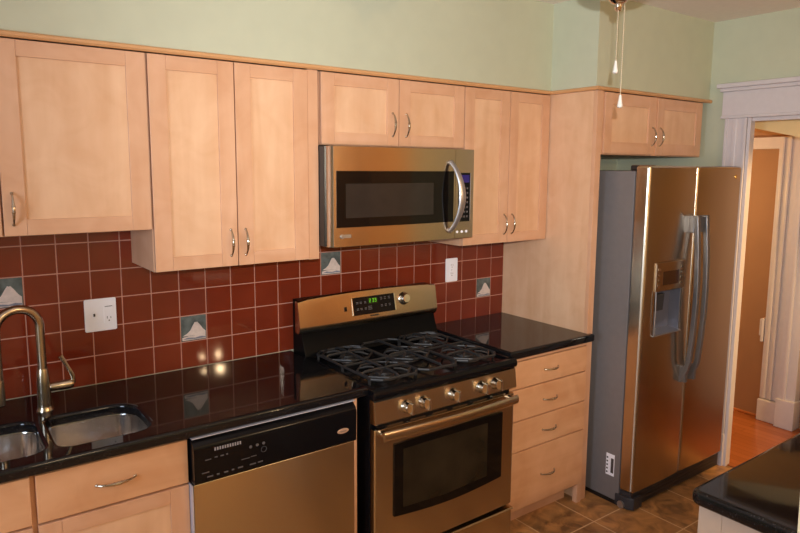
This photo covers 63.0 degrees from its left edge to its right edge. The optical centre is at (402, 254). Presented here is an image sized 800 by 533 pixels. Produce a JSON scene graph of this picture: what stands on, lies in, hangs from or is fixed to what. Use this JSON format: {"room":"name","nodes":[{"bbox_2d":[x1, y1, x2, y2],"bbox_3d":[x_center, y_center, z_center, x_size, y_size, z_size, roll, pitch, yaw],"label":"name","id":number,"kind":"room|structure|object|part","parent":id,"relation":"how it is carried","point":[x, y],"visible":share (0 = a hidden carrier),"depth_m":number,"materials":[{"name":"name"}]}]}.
{"room":"kitchen","nodes":[
{"label":"kitchen","id":0,"kind":"room"},
{"bbox_2d":[2,158,616,435],"bbox_3d":[-0.735,0.069,2.926,5.540,2.605,0.120,-5,9,-36],"label":"wall","id":1,"kind":"structure","parent":0,"point":[605,163],"depth_m":3.06,"materials":[{"name":"green paint"}]},
{"bbox_2d":[0,38,151,236],"bbox_3d":[-1.329,-0.371,2.123,0.900,0.612,0.354,-5,9,-36],"label":"upper cabinet","id":2,"kind":"object","parent":1,"relation":"attached to","point":[74,149],"visible":1,"depth_m":2.13,"materials":[{"name":"brown wood"}]},
{"bbox_3d":[-1.431,-0.340,1.880,0.442,0.606,0.020,-5,9,-36],"label":"door","id":3,"kind":"part","parent":2,"relation":"part of","materials":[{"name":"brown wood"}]},
{"bbox_3d":[-1.214,-0.140,2.038,0.012,0.108,0.031,-5,9,-36],"label":"handle","id":4,"kind":"part","parent":2,"relation":"part of","materials":[{"name":"silver metal"}]},
{"bbox_2d":[131,53,318,271],"bbox_3d":[-0.697,-0.352,2.596,0.667,0.766,0.354,-5,9,-36],"label":"upper cabinet","id":5,"kind":"object","parent":1,"relation":"attached to","point":[233,146],"visible":1,"depth_m":2.45,"materials":[{"name":"brown wood"}]},
{"bbox_3d":[-0.758,-0.324,2.383,0.308,0.761,0.020,-5,9,-36],"label":"door","id":6,"kind":"part","parent":5,"relation":"part of","materials":[{"name":"brown wood"}]},
{"bbox_3d":[-0.643,-0.042,2.476,0.012,0.108,0.031,-5,9,-36],"label":"handle","id":7,"kind":"part","parent":5,"relation":"part of","materials":[{"name":"silver metal"}]},
{"bbox_3d":[-0.595,-0.047,2.511,0.012,0.108,0.031,-5,9,-36],"label":"handle","id":8,"kind":"part","parent":5,"relation":"part of","materials":[{"name":"silver metal"}]},
{"bbox_3d":[-0.509,-0.346,2.566,0.304,0.761,0.020,-5,9,-36],"label":"door","id":9,"kind":"part","parent":5,"relation":"part of","materials":[{"name":"brown wood"}]},
{"bbox_2d":[0,231,503,398],"bbox_3d":[-0.752,0.127,2.840,3.338,0.688,0.010,-5,9,-36],"label":"backsplash","id":10,"kind":"structure","parent":1,"relation":"attached to","point":[180,319],"depth_m":2.71,"materials":[{"name":"red tile"}]},
{"bbox_2d":[84,297,116,332],"bbox_3d":[-1.169,0.235,2.533,0.115,0.128,0.011,-5,9,-36],"label":"outlet plate","id":11,"kind":"object","parent":10,"relation":"attached to","point":[99,314],"visible":1,"depth_m":2.53,"materials":[{"name":"white plastic"}]},
{"bbox_2d":[104,305,113,322],"bbox_3d":[-1.145,0.233,2.550,0.035,0.068,0.003,-5,9,-36],"label":"receptacle","id":12,"kind":"object","parent":11,"relation":"attached to","point":[108,309],"depth_m":2.55,"materials":[{"name":"white plastic"}]},
{"bbox_2d":[445,258,457,281],"bbox_3d":[0.271,0.086,3.587,0.085,0.130,0.007,-5,9,-36],"label":"outlet plate","id":13,"kind":"object","parent":10,"relation":"attached to","point":[451,265],"visible":1,"depth_m":3.58,"materials":[{"name":"white plastic"}]},
{"bbox_2d":[317,71,464,148],"bbox_3d":[-0.104,-0.639,2.999,0.780,0.295,0.354,-5,9,-36],"label":"upper cabinet","id":14,"kind":"object","parent":1,"relation":"attached to","point":[354,110],"visible":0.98,"depth_m":2.85,"materials":[{"name":"brown wood"}]},
{"bbox_3d":[-0.178,-0.610,2.776,0.390,0.289,0.020,-5,9,-36],"label":"door","id":15,"kind":"part","parent":14,"relation":"part of","materials":[{"name":"brown wood"}]},
{"bbox_3d":[-0.033,-0.567,2.858,0.012,0.108,0.031,-5,9,-36],"label":"handle","id":16,"kind":"part","parent":14,"relation":"part of","materials":[{"name":"silver metal"}]},
{"bbox_2d":[318,145,473,247],"bbox_3d":[-0.068,-0.273,2.994,0.798,0.418,0.469,-5,9,-36],"label":"microwave","id":17,"kind":"object","parent":14,"relation":"attached to","point":[368,195],"visible":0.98,"depth_m":2.81,"materials":[{"name":"silver metal"}]},
{"bbox_3d":[0.248,-0.261,2.981,0.084,0.334,0.036,4,8,25],"label":"handle","id":18,"kind":"part","parent":17,"relation":"part of","materials":[{"name":"silver metal"}]},
{"bbox_3d":[0.026,-0.572,2.902,0.012,0.108,0.031,-5,9,-36],"label":"handle","id":19,"kind":"part","parent":14,"relation":"part of","materials":[{"name":"silver metal"}]},
{"bbox_3d":[0.136,-0.638,3.006,0.382,0.289,0.020,-5,9,-36],"label":"door","id":20,"kind":"part","parent":14,"relation":"part of","materials":[{"name":"brown wood"}]},
{"bbox_2d":[430,87,549,245],"bbox_3d":[0.452,-0.456,3.438,0.602,0.766,0.354,-5,9,-36],"label":"upper cabinet","id":21,"kind":"object","parent":1,"relation":"attached to","point":[507,132],"visible":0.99,"depth_m":3.32,"materials":[{"name":"brown wood"}]},
{"bbox_3d":[0.414,-0.429,3.242,0.302,0.761,0.020,-5,9,-36],"label":"door","id":22,"kind":"part","parent":21,"relation":"part of","materials":[{"name":"brown wood"}]},
{"bbox_3d":[0.529,-0.152,3.334,0.012,0.108,0.031,-5,9,-36],"label":"handle","id":23,"kind":"part","parent":21,"relation":"part of","materials":[{"name":"silver metal"}]},
{"bbox_3d":[0.574,-0.156,3.367,0.012,0.108,0.031,-5,9,-36],"label":"handle","id":24,"kind":"part","parent":21,"relation":"part of","materials":[{"name":"silver metal"}]},
{"bbox_3d":[0.657,-0.451,3.420,0.292,0.761,0.020,-5,9,-36],"label":"door","id":25,"kind":"part","parent":21,"relation":"part of","materials":[{"name":"brown wood"}]},
{"bbox_2d":[600,91,702,157],"bbox_3d":[1.210,-0.724,3.781,0.958,0.313,0.648,-5,9,-36],"label":"upper cabinet","id":26,"kind":"object","parent":1,"relation":"attached to","point":[644,127],"visible":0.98,"depth_m":3.52,"materials":[{"name":"brown wood"}]},
{"bbox_2d":[0,29,711,102],"bbox_3d":[0.102,-0.764,2.759,4.029,0.018,0.311,-5,9,-36],"label":"trim","id":27,"kind":"structure","parent":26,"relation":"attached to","point":[3,33],"depth_m":2.56,"materials":[{"name":"brown wood"}]},
{"bbox_3d":[0.998,-0.660,3.281,0.020,0.313,0.012,-5,9,-36],"label":"frame","id":28,"kind":"part","parent":26,"relation":"part of","materials":[{"name":"brown wood"}]},
{"bbox_3d":[1.187,-0.677,3.415,0.440,0.305,0.020,-5,9,-36],"label":"door","id":29,"kind":"part","parent":26,"relation":"part of","materials":[{"name":"brown wood"}]},
{"bbox_3d":[1.371,-0.693,3.555,0.060,0.313,0.012,-5,9,-36],"label":"frame","id":30,"kind":"part","parent":26,"relation":"part of","materials":[{"name":"brown wood"}]},
{"bbox_3d":[1.359,-0.633,3.517,0.012,0.104,0.031,-5,9,-36],"label":"handle","id":31,"kind":"part","parent":26,"relation":"part of","materials":[{"name":"silver metal"}]},
{"bbox_3d":[1.416,-0.638,3.559,0.012,0.104,0.031,-5,9,-36],"label":"handle","id":32,"kind":"part","parent":26,"relation":"part of","materials":[{"name":"silver metal"}]},
{"bbox_3d":[1.560,-0.711,3.688,0.447,0.305,0.020,-5,9,-36],"label":"door","id":33,"kind":"part","parent":26,"relation":"part of","materials":[{"name":"brown wood"}]},
{"bbox_2d":[0,0,714,101],"bbox_3d":[-0.557,-0.960,2.456,5.420,0.440,0.615,-5,9,-36],"label":"soffit","id":34,"kind":"structure","parent":0,"point":[531,44],"depth_m":2.94,"materials":[{"name":"green paint"}]},
{"bbox_2d":[510,409,799,532],"bbox_3d":[0.668,1.533,2.090,6.600,0.060,5.600,-5,9,-36],"label":"floor","id":35,"kind":"structure","parent":0,"point":[673,510],"depth_m":3.41,"materials":[{"name":"brown tile"}]},
{"bbox_2d":[0,439,190,532],"bbox_3d":[-1.256,1.038,2.176,0.916,0.872,0.650,-5,9,-36],"label":"base cabinet","id":36,"kind":"object","parent":35,"relation":"on","point":[145,490],"visible":0.97,"depth_m":2.02,"materials":[{"name":"brown wood"}]},
{"bbox_3d":[-1.264,0.734,1.770,0.452,0.149,0.020,-5,9,-36],"label":"drawer","id":37,"kind":"part","parent":36,"relation":"part of","materials":[{"name":"brown wood"}]},
{"bbox_3d":[-1.267,1.112,1.820,0.452,0.599,0.020,-5,9,-36],"label":"door","id":38,"kind":"part","parent":36,"relation":"part of","materials":[{"name":"brown wood"}]},
{"bbox_3d":[-0.896,1.079,2.092,0.442,0.599,0.020,-5,9,-36],"label":"door","id":39,"kind":"part","parent":36,"relation":"part of","materials":[{"name":"brown wood"}]},
{"bbox_3d":[-0.881,0.705,2.020,0.123,0.012,0.031,-5,9,-36],"label":"handle","id":40,"kind":"part","parent":36,"relation":"part of","materials":[{"name":"silver metal"}]},
{"bbox_2d":[0,350,367,483],"bbox_3d":[-1.108,0.571,2.228,1.944,0.038,0.649,-5,9,-36],"label":"countertop","id":41,"kind":"structure","parent":36,"relation":"on","point":[178,405],"depth_m":2.36,"materials":[{"name":"black stone"}]},
{"bbox_2d":[0,305,75,412],"bbox_3d":[-1.263,0.356,2.235,0.059,0.384,0.256,8,10,44],"label":"faucet","id":42,"kind":"object","parent":41,"relation":"on","point":[44,387],"visible":1,"depth_m":2.25,"materials":[{"name":"silver metal"}]},
{"bbox_3d":[-1.184,0.410,2.306,0.054,0.125,0.014,-7,10,-43],"label":"lever","id":43,"kind":"part","parent":42,"relation":"part of","materials":[{"name":"silver metal"}]},
{"bbox_2d":[0,414,147,461],"bbox_3d":[-1.188,0.699,2.067,0.730,0.174,0.318,-5,9,-36],"label":"sink","id":44,"kind":"object","parent":41,"relation":"in","point":[20,444],"visible":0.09,"depth_m":2.27,"materials":[{"name":"silver metal"}]},
{"bbox_3d":[-1.313,0.710,1.975,0.419,0.174,0.318,-5,9,-36],"label":"bowl","id":45,"kind":"part","parent":44,"relation":"part of","materials":[{"name":"silver metal"}]},
{"bbox_3d":[-1.011,0.683,2.190,0.299,0.174,0.307,-5,9,-36],"label":"bowl","id":46,"kind":"part","parent":44,"relation":"part of","materials":[{"name":"silver metal"}]},
{"bbox_2d":[187,399,356,532],"bbox_3d":[-0.624,0.975,2.623,0.634,0.859,0.654,-5,9,-36],"label":"dishwasher","id":47,"kind":"object","parent":35,"relation":"on","point":[291,473],"visible":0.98,"depth_m":2.34,"materials":[{"name":"silver metal"}]},
{"bbox_3d":[-0.456,1.036,2.405,0.628,0.597,0.055,-5,9,-36],"label":"door","id":48,"kind":"part","parent":47,"relation":"part of","materials":[{"name":"silver metal"}]},
{"bbox_3d":[-0.448,0.660,2.349,0.628,0.156,0.069,-5,9,-36],"label":"control panel","id":49,"kind":"part","parent":47,"relation":"part of","materials":[{"name":"black plastic"}]},
{"bbox_2d":[353,398,356,532],"bbox_3d":[-0.370,0.956,2.837,0.024,0.874,0.610,-5,9,-36],"label":"filler panel","id":50,"kind":"object","parent":35,"relation":"on","point":[355,401],"visible":0.05,"depth_m":2.58,"materials":[{"name":"brown wood"}]},
{"bbox_2d":[293,282,518,532],"bbox_3d":[0.017,0.782,3.026,0.799,1.175,0.746,-5,9,-36],"label":"gas range","id":51,"kind":"object","parent":35,"relation":"on","point":[435,418],"visible":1,"depth_m":2.85,"materials":[{"name":"silver metal"}]},
{"bbox_3d":[-0.249,0.471,2.967,0.101,0.016,0.101,-5,9,-36],"label":"burner","id":52,"kind":"part","parent":51,"relation":"part of","materials":[{"name":"metal"}]},
{"bbox_3d":[-0.077,0.503,2.736,0.125,0.016,0.125,-5,9,-36],"label":"burner","id":53,"kind":"part","parent":51,"relation":"part of","materials":[{"name":"metal"}]},
{"bbox_3d":[0.014,0.224,3.278,0.066,0.065,0.039,-5,9,-36],"label":"oven knob","id":54,"kind":"part","parent":51,"relation":"part of","materials":[{"name":"silver metal"}]},
{"bbox_3d":[0.019,0.471,2.985,0.107,0.016,0.107,-5,9,-36],"label":"burner","id":55,"kind":"part","parent":51,"relation":"part of","materials":[{"name":"metal"}]},
{"bbox_3d":[0.031,0.611,2.596,0.054,0.054,0.050,-5,9,-36],"label":"knob","id":56,"kind":"part","parent":51,"relation":"part of","materials":[{"name":"silver metal"}]},
{"bbox_2d":[305,336,516,400],"bbox_3d":[0.031,0.490,2.981,0.784,0.042,0.604,-5,9,-36],"label":"cooktop","id":57,"kind":"object","parent":51,"relation":"in","point":[424,381],"depth_m":2.86,"materials":[{"name":"black metal"}]},
{"bbox_3d":[0.101,0.605,2.648,0.054,0.054,0.050,-5,9,-36],"label":"knob","id":58,"kind":"part","parent":51,"relation":"part of","materials":[{"name":"silver metal"}]},
{"bbox_3d":[0.115,0.439,3.234,0.089,0.016,0.089,-5,9,-36],"label":"burner","id":59,"kind":"part","parent":51,"relation":"part of","materials":[{"name":"metal"}]},
{"bbox_3d":[0.196,0.926,2.811,0.773,0.537,0.036,-5,9,-36],"label":"oven door","id":60,"kind":"part","parent":51,"relation":"part of","materials":[{"name":"silver metal"}]},
{"bbox_3d":[0.197,0.590,2.768,0.777,0.096,0.044,-5,9,-36],"label":"knob panel","id":61,"kind":"part","parent":51,"relation":"part of","materials":[{"name":"silver metal"}]},
{"bbox_3d":[0.191,0.894,2.778,0.465,0.260,0.002,-5,9,-36],"label":"pane","id":62,"kind":"part","parent":51,"relation":"part of","materials":[{"name":"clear glass"}]},
{"bbox_3d":[0.221,0.680,2.741,0.736,0.041,0.072,-5,9,-36],"label":"oven handle","id":63,"kind":"part","parent":51,"relation":"part of","materials":[{"name":"silver metal"}]},
{"bbox_3d":[0.229,0.593,2.741,0.054,0.054,0.050,-5,9,-36],"label":"knob","id":64,"kind":"part","parent":51,"relation":"part of","materials":[{"name":"silver metal"}]},
{"bbox_3d":[0.287,0.470,3.003,0.134,0.016,0.134,-5,9,-36],"label":"burner","id":65,"kind":"part","parent":51,"relation":"part of","materials":[{"name":"metal"}]},
{"bbox_3d":[0.358,0.582,2.836,0.054,0.054,0.050,-5,9,-36],"label":"knob","id":66,"kind":"part","parent":51,"relation":"part of","materials":[{"name":"silver metal"}]},
{"bbox_3d":[0.190,1.281,2.863,0.773,0.130,0.035,-5,9,-36],"label":"storage drawer","id":67,"kind":"part","parent":51,"relation":"part of","materials":[{"name":"silver metal"}]},
{"bbox_3d":[0.427,0.576,2.886,0.054,0.054,0.050,-5,9,-36],"label":"knob","id":68,"kind":"part","parent":51,"relation":"part of","materials":[{"name":"silver metal"}]},
{"bbox_2d":[508,343,586,520],"bbox_3d":[0.544,0.874,3.499,0.584,0.876,0.658,-5,9,-36],"label":"base cabinet","id":69,"kind":"object","parent":35,"relation":"on","point":[548,415],"visible":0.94,"depth_m":3.26,"materials":[{"name":"brown wood"}]},
{"bbox_2d":[436,312,593,359],"bbox_3d":[0.553,0.417,3.444,0.606,0.041,0.649,-5,9,-36],"label":"countertop","id":70,"kind":"structure","parent":69,"relation":"on","point":[517,337],"depth_m":3.34,"materials":[{"name":"black stone"}]},
{"bbox_3d":[0.714,1.089,3.293,0.582,0.296,0.020,-5,9,-36],"label":"drawer","id":71,"kind":"part","parent":69,"relation":"part of","materials":[{"name":"brown wood"}]},
{"bbox_3d":[0.741,1.096,3.282,0.108,0.012,0.031,-5,9,-36],"label":"handle","id":72,"kind":"part","parent":69,"relation":"part of","materials":[{"name":"silver metal"}]},
{"bbox_3d":[0.718,0.558,3.223,0.582,0.130,0.020,-5,9,-36],"label":"drawer","id":73,"kind":"part","parent":69,"relation":"part of","materials":[{"name":"brown wood"}]},
{"bbox_3d":[0.716,0.862,3.263,0.582,0.150,0.020,-5,9,-36],"label":"drawer","id":74,"kind":"part","parent":69,"relation":"part of","materials":[{"name":"brown wood"}]},
{"bbox_3d":[0.717,0.706,3.242,0.582,0.154,0.020,-5,9,-36],"label":"drawer","id":75,"kind":"part","parent":69,"relation":"part of","materials":[{"name":"brown wood"}]},
{"bbox_3d":[0.742,0.866,3.252,0.108,0.012,0.031,-5,9,-36],"label":"handle","id":76,"kind":"part","parent":69,"relation":"part of","materials":[{"name":"silver metal"}]},
{"bbox_2d":[502,90,602,499],"bbox_3d":[0.791,0.219,3.617,0.044,2.146,0.620,-5,9,-36],"label":"end panel","id":77,"kind":"object","parent":35,"relation":"on","point":[550,280],"visible":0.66,"depth_m":3.43,"materials":[{"name":"brown wood"}]},
{"bbox_2d":[585,165,740,510],"bbox_3d":[1.318,0.381,3.814,0.896,1.781,0.901,-5,9,-36],"label":"refrigerator","id":78,"kind":"object","parent":35,"relation":"on","point":[666,243],"visible":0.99,"depth_m":3.42,"materials":[{"name":"silver metal"}]},
{"bbox_3d":[1.271,1.243,3.991,0.872,0.024,0.722,-5,9,-36],"label":"frame","id":79,"kind":"part","parent":78,"relation":"part of","materials":[{"name":"black plastic"}]},
{"bbox_3d":[1.339,0.387,3.402,0.428,1.678,0.078,-5,9,-36],"label":"freezer door","id":80,"kind":"part","parent":78,"relation":"part of","materials":[{"name":"silver metal"}]},
{"bbox_3d":[1.366,0.109,3.335,0.260,0.146,0.013,-5,9,-36],"label":"dispenser panel","id":81,"kind":"part","parent":78,"relation":"part of","materials":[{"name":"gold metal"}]},
{"bbox_3d":[1.501,0.640,3.494,0.022,0.086,0.040,-5,9,-36],"label":"handle mount","id":82,"kind":"part","parent":78,"relation":"part of","materials":[{"name":"silver metal"}]},
{"bbox_3d":[1.512,0.244,3.431,0.026,0.895,0.090,-5,9,-36],"label":"handle","id":83,"kind":"part","parent":78,"relation":"part of","materials":[{"name":"silver metal"}]},
{"bbox_3d":[1.505,-0.155,3.391,0.022,0.087,0.034,-5,9,-36],"label":"handle mount","id":84,"kind":"part","parent":78,"relation":"part of","materials":[{"name":"silver metal"}]},
{"bbox_3d":[1.571,0.633,3.545,0.022,0.086,0.040,-5,9,-36],"label":"handle mount","id":85,"kind":"part","parent":78,"relation":"part of","materials":[{"name":"silver metal"}]},
{"bbox_3d":[1.582,0.238,3.482,0.026,0.895,0.090,-5,9,-36],"label":"handle","id":86,"kind":"part","parent":78,"relation":"part of","materials":[{"name":"silver metal"}]},
{"bbox_3d":[1.575,-0.161,3.442,0.022,0.087,0.034,-5,9,-36],"label":"handle mount","id":87,"kind":"part","parent":78,"relation":"part of","materials":[{"name":"silver metal"}]},
{"bbox_3d":[1.698,0.354,3.665,0.456,1.678,0.078,-5,9,-36],"label":"fresh food door","id":88,"kind":"part","parent":78,"relation":"part of","materials":[{"name":"silver metal"}]},
{"bbox_2d":[697,506,760,532],"bbox_3d":[1.826,1.058,2.186,2.116,0.872,0.622,-5,9,-36],"label":"base cabinet","id":89,"kind":"object","parent":35,"relation":"on","point":[709,521],"visible":0.09,"depth_m":1.71,"materials":[{"name":"beige paint"}]},
{"bbox_2d":[692,433,799,532],"bbox_3d":[1.831,0.605,2.119,2.160,0.040,0.668,-5,9,-36],"label":"countertop","id":90,"kind":"structure","parent":89,"relation":"on","point":[761,494],"depth_m":1.73,"materials":[{"name":"black stone"}]},
{"bbox_2d":[797,502,799,532],"bbox_3d":[1.127,0.651,1.574,0.292,0.001,0.298,5,9,32],"label":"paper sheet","id":91,"kind":"object","parent":90,"relation":"on","point":[798,530],"visible":1,"depth_m":1.58,"materials":[{"name":"white paper"}]},
{"bbox_2d":[537,0,799,21],"bbox_3d":[0.581,-1.011,0.998,5.540,0.060,4.520,-5,9,-36],"label":"ceiling","id":92,"kind":"structure","parent":0,"point":[709,10],"depth_m":3.42,"materials":[{"name":"paint"}]},
{"bbox_2d":[600,0,627,107],"bbox_3d":[0.676,-0.795,2.083,1.251,0.651,1.241,-5,9,-36],"label":"ceiling fan","id":93,"kind":"object","parent":92,"relation":"hanging from","point":[618,4],"visible":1,"depth_m":2.05,"materials":[{"name":"silver metal"}]},
{"bbox_3d":[0.676,-0.593,2.070,0.017,0.040,0.017,-5,9,-36],"label":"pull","id":94,"kind":"part","parent":93,"relation":"part of","materials":[{"name":"beige plastic"}]},
{"bbox_3d":[0.677,-0.692,2.057,0.004,0.180,0.004,-5,9,-36],"label":"pull chain","id":95,"kind":"part","parent":93,"relation":"part of","materials":[{"name":"gold metal"}]},
{"bbox_3d":[0.692,-0.485,2.075,0.017,0.040,0.017,-5,9,-36],"label":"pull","id":96,"kind":"part","parent":93,"relation":"part of","materials":[{"name":"beige plastic"}]},
{"bbox_3d":[0.693,-0.637,2.055,0.004,0.287,0.004,-5,9,-36],"label":"pull chain","id":97,"kind":"part","parent":93,"relation":"part of","materials":[{"name":"gold metal"}]},
{"bbox_2d":[616,7,799,169],"bbox_3d":[2.754,0.123,2.697,0.035,2.605,4.400,-5,9,-36],"label":"wall","id":98,"kind":"structure","parent":0,"point":[767,45],"depth_m":3.68,"materials":[{"name":"green paint"}]},
{"bbox_2d":[717,76,799,465],"bbox_3d":[2.190,0.203,3.429,0.092,2.246,1.219,-5,9,-36],"label":"door frame","id":99,"kind":"structure","parent":98,"relation":"attached to","point":[742,101],"depth_m":3.70,"materials":[{"name":"white paint"}]},
{"bbox_2d":[733,129,799,428],"bbox_3d":[2.188,-0.203,5.147,0.100,2.600,2.150,-5,9,-36],"label":"door","id":100,"kind":"structure","parent":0,"point":[764,171],"depth_m":4.65,"materials":[{"name":"beige paint"}]},
{"bbox_2d":[733,407,755,415],"bbox_3d":[2.240,1.103,5.139,0.014,0.014,1.112,-5,9,-36],"label":"baseboard","id":101,"kind":"structure","parent":100,"relation":"attached to","point":[734,408],"depth_m":4.78,"materials":[{"name":"brown wood"}]},
{"bbox_2d":[759,317,765,341],"bbox_3d":[2.546,0.531,4.612,0.060,0.170,0.034,-5,9,-36],"label":"strike plate","id":102,"kind":"object","parent":100,"relation":"in","point":[762,320],"depth_m":4.59,"materials":[{"name":"white paint"}]},
{"bbox_2d":[753,136,799,430],"bbox_3d":[2.480,0.179,4.621,0.105,1.985,0.720,-5,9,-36],"label":"door frame","id":103,"kind":"structure","parent":100,"relation":"attached to","point":[778,404],"depth_m":4.45,"materials":[{"name":"white paint"}]},
{"bbox_2d":[755,119,799,136],"bbox_3d":[2.166,-0.943,4.340,0.780,0.540,1.850,-5,9,-36],"label":"ceiling","id":104,"kind":"structure","parent":0,"point":[788,127],"depth_m":3.71,"materials":[{"name":"paint"}]}
]}

